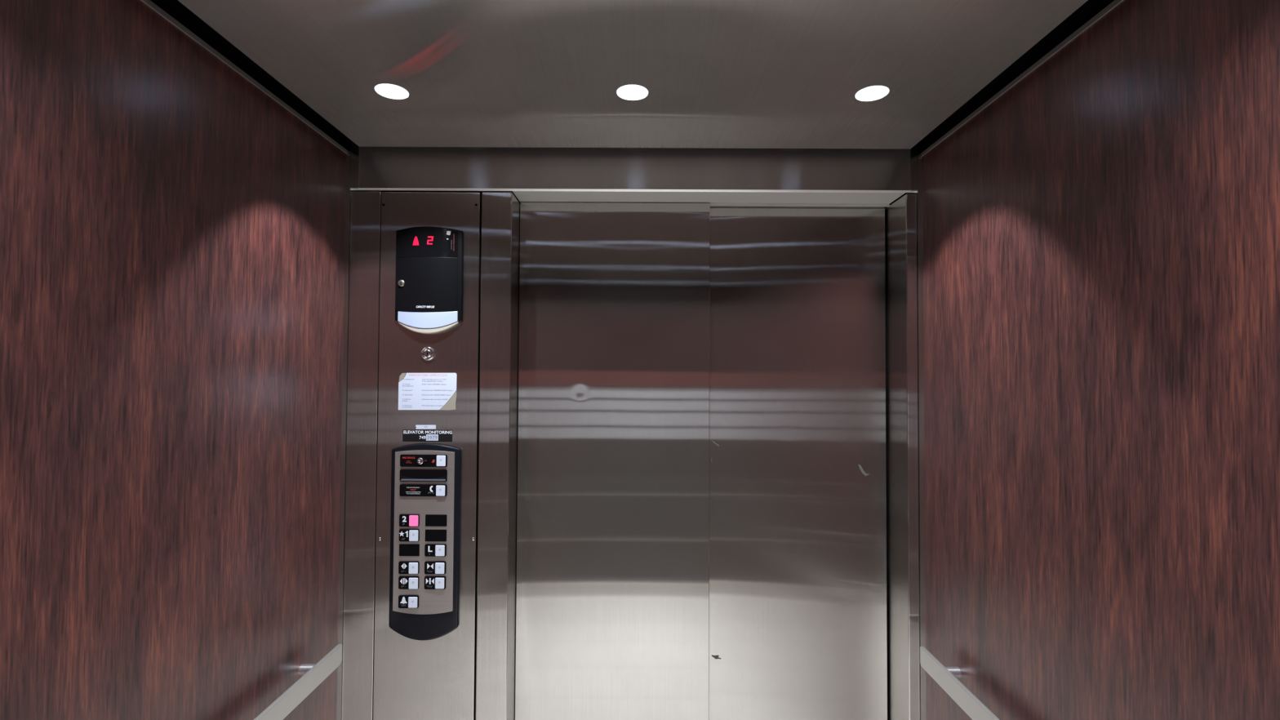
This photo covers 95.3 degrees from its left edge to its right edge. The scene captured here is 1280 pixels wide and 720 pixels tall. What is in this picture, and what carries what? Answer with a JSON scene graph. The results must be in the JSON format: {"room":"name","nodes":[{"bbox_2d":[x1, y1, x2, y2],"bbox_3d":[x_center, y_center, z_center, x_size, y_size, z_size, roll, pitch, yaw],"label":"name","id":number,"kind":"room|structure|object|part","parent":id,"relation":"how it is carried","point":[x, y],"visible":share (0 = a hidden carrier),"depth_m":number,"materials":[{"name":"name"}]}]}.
{"room":"elevator interior","nodes":[
{"label":"elevator interior","id":0,"kind":"room"},
{"bbox_2d":[0,0,346,719],"bbox_3d":[-0.865,0.445,0.466,0.019,2.137,2.390,0,-1,0],"label":"wall","id":1,"kind":"structure","parent":0,"point":[172,234],"depth_m":1.03,"materials":[{"name":"brown wood"}]},
{"bbox_2d":[253,644,342,719],"bbox_3d":[-0.828,0.756,0.443,0.058,0.053,2.238,0,-1,0],"label":"handrail","id":2,"kind":"object","parent":1,"relation":"attached to","point":[313,675],"visible":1,"depth_m":1.39,"materials":[{"name":"silver metal"}]},
{"bbox_2d":[336,150,353,719],"bbox_3d":[-0.852,0.519,1.668,0.022,2.247,0.024,0,-1,0],"label":"trim","id":3,"kind":"structure","parent":1,"relation":"attached to","point":[348,198],"depth_m":1.66,"materials":[{"name":"metal"}]},
{"bbox_2d":[475,191,519,719],"bbox_3d":[-0.418,0.582,1.737,0.088,2.130,0.160,0,-1,0],"label":"door jamb","id":4,"kind":"structure","parent":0,"point":[495,646],"depth_m":1.67,"materials":[{"name":"metal"}]},
{"bbox_2d":[341,146,917,719],"bbox_3d":[-0.024,0.492,1.672,1.632,2.310,0.033,0,-1,0],"label":"wall","id":5,"kind":"structure","parent":0,"point":[477,169],"depth_m":1.68,"materials":[{"name":"metal"}]},
{"bbox_2d":[350,140,361,191],"bbox_3d":[-0.823,-0.575,1.695,0.023,0.163,0.023,0,-1,0],"label":"trim","id":6,"kind":"structure","parent":5,"relation":"attached to","point":[354,166],"depth_m":1.68,"materials":[{"name":"metal"}]},
{"bbox_2d":[373,191,481,719],"bbox_3d":[-0.609,0.570,1.663,0.285,2.108,0.018,0,-1,0],"label":"panel","id":7,"kind":"object","parent":5,"relation":"attached to","point":[433,679],"visible":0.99,"depth_m":1.67,"materials":[{"name":"metal"}]},
{"bbox_2d":[388,443,461,640],"bbox_3d":[-0.608,0.512,1.645,0.196,0.551,0.028,0,-1,0],"label":"panel","id":8,"kind":"object","parent":7,"relation":"attached to","point":[425,517],"visible":1,"depth_m":1.64,"materials":[{"name":"black"}]},
{"bbox_3d":[-0.637,0.366,1.641,0.063,0.028,0.001,0,-1,0],"label":"notice plate","id":9,"kind":"part","parent":8,"relation":"part of","materials":[{"name":"black plastic"}]},
{"bbox_2d":[415,425,435,429],"bbox_3d":[-0.612,0.191,1.666,0.058,0.012,0.001,0,-1,0],"label":"label","id":10,"kind":"object","parent":7,"relation":"attached to","point":[418,427],"visible":1,"depth_m":1.67,"materials":[{"name":"white"}]},
{"bbox_2d":[402,429,452,441],"bbox_3d":[-0.606,0.216,1.665,0.142,0.034,0.002,0,-1,0],"label":"label","id":11,"kind":"object","parent":7,"relation":"attached to","point":[407,435],"visible":1,"depth_m":1.67,"materials":[{"name":"black plastic"}]},
{"bbox_2d":[398,373,457,409],"bbox_3d":[-0.608,0.090,1.669,0.166,0.107,0.001,0,-1,0],"label":"instruction sticker","id":12,"kind":"object","parent":7,"relation":"attached to","point":[416,391],"visible":1,"depth_m":1.67,"materials":[{"name":"white paper"}]},
{"bbox_2d":[420,346,435,360],"bbox_3d":[-0.607,-0.018,1.668,0.040,0.040,0.008,0,-1,0],"label":"switch","id":13,"kind":"object","parent":7,"relation":"attached to","point":[427,353],"visible":1,"depth_m":1.67,"materials":[{"name":"silver metal"}]},
{"bbox_2d":[395,226,463,333],"bbox_3d":[-0.604,-0.228,1.665,0.191,0.307,0.023,0,-1,0],"label":"indicator","id":14,"kind":"object","parent":7,"relation":"attached to","point":[428,282],"visible":1,"depth_m":1.66,"materials":[{"name":"black plastic"}]},
{"bbox_2d":[515,202,710,719],"bbox_3d":[-0.082,0.581,1.772,0.582,2.125,0.022,0,-1,0],"label":"door","id":15,"kind":"structure","parent":5,"relation":"in","point":[612,580],"depth_m":1.77,"materials":[{"name":"metal"}]},
{"bbox_2d":[512,191,905,204],"bbox_3d":[0.199,-0.484,1.770,1.135,0.003,0.164,0,-1,0],"label":"door frame","id":16,"kind":"structure","parent":5,"relation":"attached to","point":[522,196],"depth_m":1.74,"materials":[{"name":"silver metal"}]},
{"bbox_2d":[708,206,887,719],"bbox_3d":[0.475,0.584,1.796,0.558,2.125,0.022,0,-1,0],"label":"door","id":17,"kind":"structure","parent":5,"relation":"in","point":[798,621],"depth_m":1.79,"materials":[{"name":"metal"}]},
{"bbox_2d":[710,203,889,207],"bbox_3d":[0.490,-0.477,1.796,0.552,0.007,0.008,0,-1,0],"label":"trim","id":18,"kind":"structure","parent":5,"relation":"attached to","point":[711,204],"depth_m":1.79,"materials":[{"name":"white metal"}]},
{"bbox_2d":[150,0,1114,152],"bbox_3d":[-0.019,-0.730,0.541,1.729,0.252,2.555,0,-1,0],"label":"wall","id":19,"kind":"structure","parent":0,"point":[175,9],"depth_m":1.28,"materials":[{"name":"black metal"}]},
{"bbox_2d":[141,0,347,154],"bbox_3d":[-0.857,-0.629,0.492,0.022,0.010,2.388,0,-1,0],"label":"trim","id":20,"kind":"structure","parent":19,"relation":"attached to","point":[148,2],"depth_m":1.21,"materials":[{"name":"grey metal"}]},
{"bbox_2d":[921,0,1123,156],"bbox_3d":[0.818,-0.620,0.487,0.022,0.010,2.388,0,-1,0],"label":"trim","id":21,"kind":"structure","parent":19,"relation":"attached to","point":[1115,2],"depth_m":1.20,"materials":[{"name":"grey metal"}]},
{"bbox_2d":[177,0,1088,149],"bbox_3d":[-0.018,-0.633,0.499,1.556,0.012,2.297,0,-1,0],"label":"ceiling","id":22,"kind":"structure","parent":0,"point":[518,73],"depth_m":1.20,"materials":[{"name":"metal"}]},
{"bbox_2d":[373,83,408,98],"bbox_3d":[-0.563,-0.648,1.327,0.083,0.077,0.083,0,-1,0],"label":"recessed light","id":23,"kind":"object","parent":22,"relation":"in","point":[389,91],"visible":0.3,"depth_m":1.36,"materials":[{"name":"white"}]},
{"bbox_2d":[616,84,648,100],"bbox_3d":[-0.017,-0.645,1.325,0.083,0.077,0.083,0,-1,0],"label":"recessed light","id":24,"kind":"object","parent":22,"relation":"in","point":[631,91],"visible":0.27,"depth_m":1.36,"materials":[{"name":"white"}]},
{"bbox_2d":[854,85,889,101],"bbox_3d":[0.526,-0.642,1.324,0.083,0.077,0.083,0,-1,0],"label":"recessed light","id":25,"kind":"object","parent":22,"relation":"in","point":[873,92],"visible":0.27,"depth_m":1.36,"materials":[{"name":"white"}]},
{"bbox_2d":[922,0,1279,719],"bbox_3d":[0.813,0.453,0.462,0.019,2.137,2.390,0,-1,0],"label":"wall","id":26,"kind":"structure","parent":0,"point":[1101,238],"depth_m":1.00,"materials":[{"name":"brown wood"}]},
{"bbox_2d":[884,194,919,719],"bbox_3d":[0.776,0.588,1.734,0.032,2.130,0.160,0,-1,0],"label":"door frame","id":27,"kind":"structure","parent":26,"relation":"attached to","point":[900,217],"depth_m":1.70,"materials":[{"name":"metal"}]},
{"bbox_2d":[907,143,917,193],"bbox_3d":[0.789,-0.567,1.691,0.018,0.163,0.023,0,-1,0],"label":"trim","id":28,"kind":"structure","parent":26,"relation":"attached to","point":[913,151],"depth_m":1.68,"materials":[{"name":"metal"}]},
{"bbox_2d":[914,152,926,719],"bbox_3d":[0.805,0.528,1.663,0.024,2.247,0.024,0,-1,0],"label":"trim","id":29,"kind":"structure","parent":26,"relation":"attached to","point":[919,193],"depth_m":1.66,"materials":[{"name":"metal"}]},
{"bbox_2d":[920,646,999,719],"bbox_3d":[0.775,0.765,0.442,0.055,0.053,2.246,0,-1,0],"label":"handrail","id":30,"kind":"object","parent":26,"relation":"attached to","point":[946,677],"visible":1,"depth_m":1.40,"materials":[{"name":"silver metal"}]}
]}

